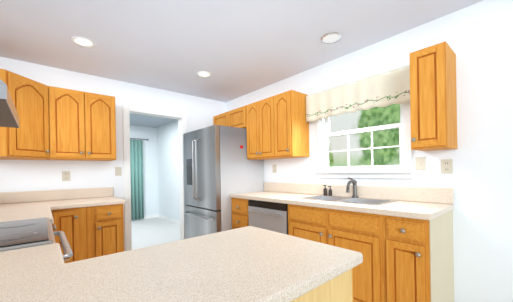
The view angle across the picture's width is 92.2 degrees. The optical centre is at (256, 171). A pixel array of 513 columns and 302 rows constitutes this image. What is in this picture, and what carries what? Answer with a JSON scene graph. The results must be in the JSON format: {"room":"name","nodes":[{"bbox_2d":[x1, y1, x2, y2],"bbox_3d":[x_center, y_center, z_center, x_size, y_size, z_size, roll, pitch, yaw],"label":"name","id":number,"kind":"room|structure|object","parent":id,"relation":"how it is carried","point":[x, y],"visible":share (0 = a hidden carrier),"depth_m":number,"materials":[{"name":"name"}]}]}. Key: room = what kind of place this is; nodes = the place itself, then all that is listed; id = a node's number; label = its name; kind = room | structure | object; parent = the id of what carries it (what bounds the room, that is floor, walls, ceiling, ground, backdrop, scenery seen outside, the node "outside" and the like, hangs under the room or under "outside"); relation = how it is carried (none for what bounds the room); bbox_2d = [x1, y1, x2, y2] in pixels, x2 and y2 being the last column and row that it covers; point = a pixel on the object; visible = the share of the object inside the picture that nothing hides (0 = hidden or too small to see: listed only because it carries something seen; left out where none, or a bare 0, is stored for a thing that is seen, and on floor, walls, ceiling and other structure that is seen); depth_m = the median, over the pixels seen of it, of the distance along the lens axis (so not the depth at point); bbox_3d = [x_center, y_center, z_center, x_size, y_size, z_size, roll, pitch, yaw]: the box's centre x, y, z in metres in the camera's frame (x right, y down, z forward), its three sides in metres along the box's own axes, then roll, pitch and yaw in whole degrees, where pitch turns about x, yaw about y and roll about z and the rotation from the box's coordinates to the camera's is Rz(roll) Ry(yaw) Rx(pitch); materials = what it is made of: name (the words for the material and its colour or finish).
{"room":"kitchen","nodes":[
{"label":"kitchen","id":0,"kind":"room"},
{"bbox_2d":[0,57,225,250],"bbox_3d":[-1.715,0.010,3.451,3.040,2.440,0.120,-1,0,-41],"label":"wall","id":1,"kind":"structure","parent":0,"point":[36,175],"depth_m":3.09,"materials":[{"name":"paint"}]},
{"bbox_2d":[0,69,49,159],"bbox_3d":[-2.397,-0.508,2.379,0.614,0.760,0.612,-1,0,-41],"label":"upper cabinet","id":2,"kind":"object","parent":1,"relation":"attached to","point":[28,139],"visible":0.98,"depth_m":2.33,"materials":[{"name":"brown wood"}]},
{"bbox_2d":[62,171,69,180],"bbox_3d":[-2.242,0.054,2.907,0.075,0.115,0.008,-1,0,-41],"label":"outlet","id":3,"kind":"object","parent":1,"relation":"attached to","point":[65,175],"visible":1,"depth_m":2.90,"materials":[{"name":"beige plastic"}]},
{"bbox_2d":[48,86,115,160],"bbox_3d":[-2.015,-0.515,2.871,0.620,0.760,0.371,-1,0,-41],"label":"upper cabinet","id":4,"kind":"object","parent":1,"relation":"attached to","point":[82,125],"visible":0.98,"depth_m":2.73,"materials":[{"name":"brown wood"}]},
{"bbox_2d":[115,167,121,175],"bbox_3d":[-1.827,-0.003,3.267,0.075,0.115,0.012,-1,0,-41],"label":"light switch","id":5,"kind":"object","parent":1,"relation":"attached to","point":[118,171],"visible":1,"depth_m":3.27,"materials":[{"name":"beige plastic"}]},
{"bbox_2d":[123,104,186,250],"bbox_3d":[-1.475,0.158,3.658,0.910,2.135,0.152,-1,0,-41],"label":"door frame","id":6,"kind":"structure","parent":1,"relation":"attached to","point":[179,116],"depth_m":3.43,"materials":[{"name":"paint"}]},
{"bbox_2d":[130,125,157,215],"bbox_3d":[-4.242,0.054,5.468,4.210,2.440,0.120,-1,0,-41],"label":"wall","id":7,"kind":"structure","parent":0,"point":[150,180],"depth_m":6.59,"materials":[{"name":"paint"}]},
{"bbox_2d":[131,214,157,220],"bbox_3d":[-4.175,1.226,5.421,3.979,0.086,0.012,-1,0,-41],"label":"baseboard","id":8,"kind":"structure","parent":7,"relation":"attached to","point":[155,215],"depth_m":6.57,"materials":[{"name":"paint"}]},
{"bbox_3d":[-3.294,-0.833,6.165,1.140,0.040,0.089,-1,0,-41],"label":"curtain rod","id":9,"kind":"object","parent":7,"relation":"attached to","visible":0},
{"bbox_2d":[130,140,143,219],"bbox_3d":[-3.173,0.210,6.220,0.613,2.030,0.073,-1,0,-41],"label":"curtain","id":10,"kind":"object","parent":9,"relation":"hanging from","point":[136,171],"visible":0.56,"depth_m":6.31,"materials":[{"name":"teal fabric"}]},
{"bbox_2d":[131,217,179,249],"bbox_3d":[-3.087,1.282,4.346,4.210,0.064,3.300,-1,0,-41],"label":"floor","id":11,"kind":"structure","parent":0,"point":[151,231],"depth_m":5.00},
{"bbox_2d":[157,119,179,220],"bbox_3d":[-1.659,0.009,5.620,0.110,2.440,3.040,-1,0,-41],"label":"wall","id":12,"kind":"structure","parent":0,"point":[168,168],"depth_m":6.13,"materials":[{"name":"white paint"}]},
{"bbox_2d":[158,214,179,224],"bbox_3d":[-1.679,1.182,5.572,0.011,0.086,3.000,-1,0,-41],"label":"baseboard","id":13,"kind":"structure","parent":12,"relation":"attached to","point":[163,217],"depth_m":6.11,"materials":[{"name":"paint"}]},
{"bbox_2d":[0,0,482,127],"bbox_3d":[-0.904,-1.254,1.784,4.210,0.060,10.090,-1,0,-41],"label":"ceiling","id":14,"kind":"structure","parent":0,"point":[237,48],"depth_m":2.24,"materials":[{"name":"paint"}]},
{"bbox_2d":[71,36,94,47],"bbox_3d":[-1.618,-1.207,2.309,0.190,0.008,0.190,-1,0,-41],"label":"recessed light","id":15,"kind":"object","parent":14,"relation":"in","point":[83,42],"visible":1,"depth_m":2.31,"materials":[{"name":"paint"}]},
{"bbox_2d":[196,71,211,77],"bbox_3d":[-0.661,-1.224,3.114,0.190,0.008,0.190,-1,0,-41],"label":"recessed light","id":16,"kind":"object","parent":14,"relation":"in","point":[204,74],"visible":0.98,"depth_m":3.11,"materials":[{"name":"paint"}]},
{"bbox_2d":[321,32,341,43],"bbox_3d":[0.700,-1.247,2.317,0.190,0.008,0.190,-1,0,-41],"label":"recessed light","id":17,"kind":"object","parent":14,"relation":"in","point":[331,38],"visible":0.96,"depth_m":2.31,"materials":[{"name":"silver metal"}]},
{"bbox_2d":[226,0,512,301],"bbox_3d":[0.661,-0.032,3.126,0.120,2.440,10.090,-1,0,-41],"label":"wall","id":18,"kind":"structure","parent":0,"point":[477,37],"depth_m":1.90,"materials":[{"name":"paint"}]},
{"bbox_2d":[213,105,246,128],"bbox_3d":[-0.320,-0.767,3.863,0.371,0.315,0.867,-1,0,-41],"label":"upper cabinet","id":19,"kind":"object","parent":18,"relation":"attached to","point":[235,118],"visible":0.52,"depth_m":3.66,"materials":[{"name":"brown wood"}]},
{"bbox_2d":[273,165,276,172],"bbox_3d":[0.255,-0.040,3.495,0.008,0.115,0.075,-1,0,-41],"label":"outlet","id":20,"kind":"object","parent":18,"relation":"attached to","point":[274,168],"visible":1,"depth_m":3.48,"materials":[{"name":"beige plastic"}]},
{"bbox_2d":[246,90,309,159],"bbox_3d":[0.238,-0.554,3.225,0.371,0.760,0.818,-1,0,-41],"label":"upper cabinet","id":21,"kind":"object","parent":18,"relation":"attached to","point":[277,126],"visible":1,"depth_m":2.99,"materials":[{"name":"brown wood"}]},
{"bbox_2d":[314,101,414,177],"bbox_3d":[1.078,-0.411,2.593,0.180,0.955,1.030,-1,0,-41],"label":"window","id":22,"kind":"structure","parent":18,"relation":"in","point":[403,169],"depth_m":2.50,"materials":[{"name":"paint"}]},
{"bbox_2d":[306,65,409,121],"bbox_3d":[0.983,-0.756,2.534,0.034,0.322,1.180,-1,0,-41],"label":"valance curtain","id":23,"kind":"object","parent":22,"relation":"attached to","point":[385,89],"visible":0.94,"depth_m":2.45,"materials":[{"name":"fabric"}]},
{"bbox_2d":[415,157,425,169],"bbox_3d":[1.424,-0.070,2.147,0.012,0.115,0.075,-1,0,-41],"label":"light switch","id":24,"kind":"object","parent":18,"relation":"attached to","point":[420,162],"visible":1,"depth_m":2.15,"materials":[{"name":"beige plastic"}]},
{"bbox_2d":[409,41,456,150],"bbox_3d":[1.371,-0.549,1.922,0.371,0.750,0.230,-1,0,-41],"label":"upper cabinet","id":25,"kind":"object","parent":18,"relation":"attached to","point":[433,104],"visible":1,"depth_m":1.82,"materials":[{"name":"brown wood"}]},
{"bbox_2d":[441,159,452,172],"bbox_3d":[1.547,-0.042,2.008,0.008,0.115,0.075,-1,0,-41],"label":"outlet","id":26,"kind":"object","parent":18,"relation":"attached to","point":[446,165],"visible":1,"depth_m":2.00,"materials":[{"name":"beige plastic"}]},
{"bbox_3d":[0.573,1.220,0.844,3.280,0.060,6.790,-1,0,-41],"label":"floor","id":27,"kind":"structure","parent":0,"visible":0},
{"bbox_2d":[0,217,72,260],"bbox_3d":[-1.302,0.740,1.179,0.654,0.965,0.756,-1,0,-41],"label":"range","id":28,"kind":"object","parent":27,"relation":"on","point":[20,234],"visible":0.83,"depth_m":1.19,"materials":[{"name":"silver metal"}]},
{"bbox_2d":[51,204,123,262],"bbox_3d":[-2.123,0.803,2.558,1.228,0.868,0.671,-1,0,-41],"label":"base cabinet","id":29,"kind":"object","parent":27,"relation":"on","point":[94,231],"visible":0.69,"depth_m":2.55,"materials":[{"name":"brown wood"}]},
{"bbox_2d":[0,187,125,223],"bbox_3d":[-1.841,0.282,2.239,1.248,0.160,1.534,-1,0,-41],"label":"countertop","id":30,"kind":"structure","parent":29,"relation":"on","point":[21,205],"depth_m":2.61,"materials":[{"name":"laminate"}]},
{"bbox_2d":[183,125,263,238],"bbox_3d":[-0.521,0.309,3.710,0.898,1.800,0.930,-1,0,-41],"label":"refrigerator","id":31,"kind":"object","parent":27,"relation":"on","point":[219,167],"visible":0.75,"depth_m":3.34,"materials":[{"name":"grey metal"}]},
{"bbox_2d":[231,197,249,228],"bbox_3d":[0.017,0.766,3.309,0.628,0.868,0.370,-1,0,-41],"label":"base cabinet","id":32,"kind":"object","parent":27,"relation":"on","point":[239,207],"depth_m":3.09,"materials":[{"name":"brown wood"}]},
{"bbox_2d":[248,200,287,234],"bbox_3d":[0.315,0.762,2.912,0.659,0.866,0.604,-1,0,-41],"label":"dishwasher","id":33,"kind":"object","parent":27,"relation":"on","point":[270,216],"visible":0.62,"depth_m":2.68,"materials":[{"name":"grey metal"}]},
{"bbox_2d":[295,268,353,301],"bbox_3d":[-0.019,0.766,0.937,0.466,0.868,0.593,-1,0,-41],"label":"base cabinet","id":34,"kind":"object","parent":27,"relation":"on","point":[339,288],"depth_m":0.79,"materials":[{"name":"brown wood"}]},
{"bbox_2d":[0,226,362,301],"bbox_3d":[-0.464,0.318,0.771,1.398,0.040,0.960,-1,0,-41],"label":"countertop","id":35,"kind":"structure","parent":34,"relation":"on","point":[250,264],"depth_m":0.73,"materials":[{"name":"laminate"}]},
{"bbox_2d":[375,209,453,301],"bbox_3d":[1.245,0.744,1.896,0.628,0.868,0.310,-1,0,-41],"label":"base cabinet","id":36,"kind":"object","parent":27,"relation":"on","point":[408,259],"depth_m":1.71,"materials":[{"name":"brown wood"}]},
{"bbox_2d":[230,182,453,219],"bbox_3d":[0.612,0.234,2.607,0.639,0.170,2.222,-1,0,-41],"label":"countertop","id":37,"kind":"structure","parent":36,"relation":"on","point":[426,203],"depth_m":2.23,"materials":[{"name":"laminate"}]},
{"bbox_2d":[299,195,397,205],"bbox_3d":[0.868,0.366,2.405,0.425,0.197,0.800,-1,0,-41],"label":"sink basin","id":38,"kind":"object","parent":37,"relation":"in","point":[365,201],"visible":0.31,"depth_m":2.42,"materials":[{"name":"silver metal"}]},
{"bbox_2d":[323,185,326,194],"bbox_3d":[0.775,0.210,2.790,0.051,0.117,0.042,-1,0,-41],"label":"soap bottle","id":39,"kind":"object","parent":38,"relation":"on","point":[325,191],"visible":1,"depth_m":2.78,"materials":[{"name":"brown"}]},
{"bbox_2d":[346,177,357,197],"bbox_3d":[0.945,0.163,2.505,0.189,0.208,0.110,-1,0,-41],"label":"faucet","id":40,"kind":"object","parent":38,"relation":"on","point":[353,182],"visible":1,"depth_m":2.51,"materials":[{"name":"grey metal"}]},
{"bbox_3d":[-0.680,-0.008,-0.147,0.120,2.440,6.910,-1,0,-41],"label":"wall","id":41,"kind":"structure","parent":0,"visible":0},
{"bbox_2d":[0,79,19,127],"bbox_3d":[-1.407,-0.741,1.110,0.448,0.945,0.756,-1,0,-41],"label":"range hood","id":42,"kind":"object","parent":41,"relation":"attached to","point":[9,116],"visible":1,"depth_m":1.16,"materials":[{"name":"silver metal"}]},
{"label":"outside","id":43,"kind":"structure","parent":0,"visible":0},
{"bbox_2d":[329,104,399,166],"bbox_3d":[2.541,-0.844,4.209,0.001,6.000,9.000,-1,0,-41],"label":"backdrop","id":44,"kind":"structure","parent":43,"point":[373,120],"depth_m":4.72,"materials":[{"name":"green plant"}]}
]}

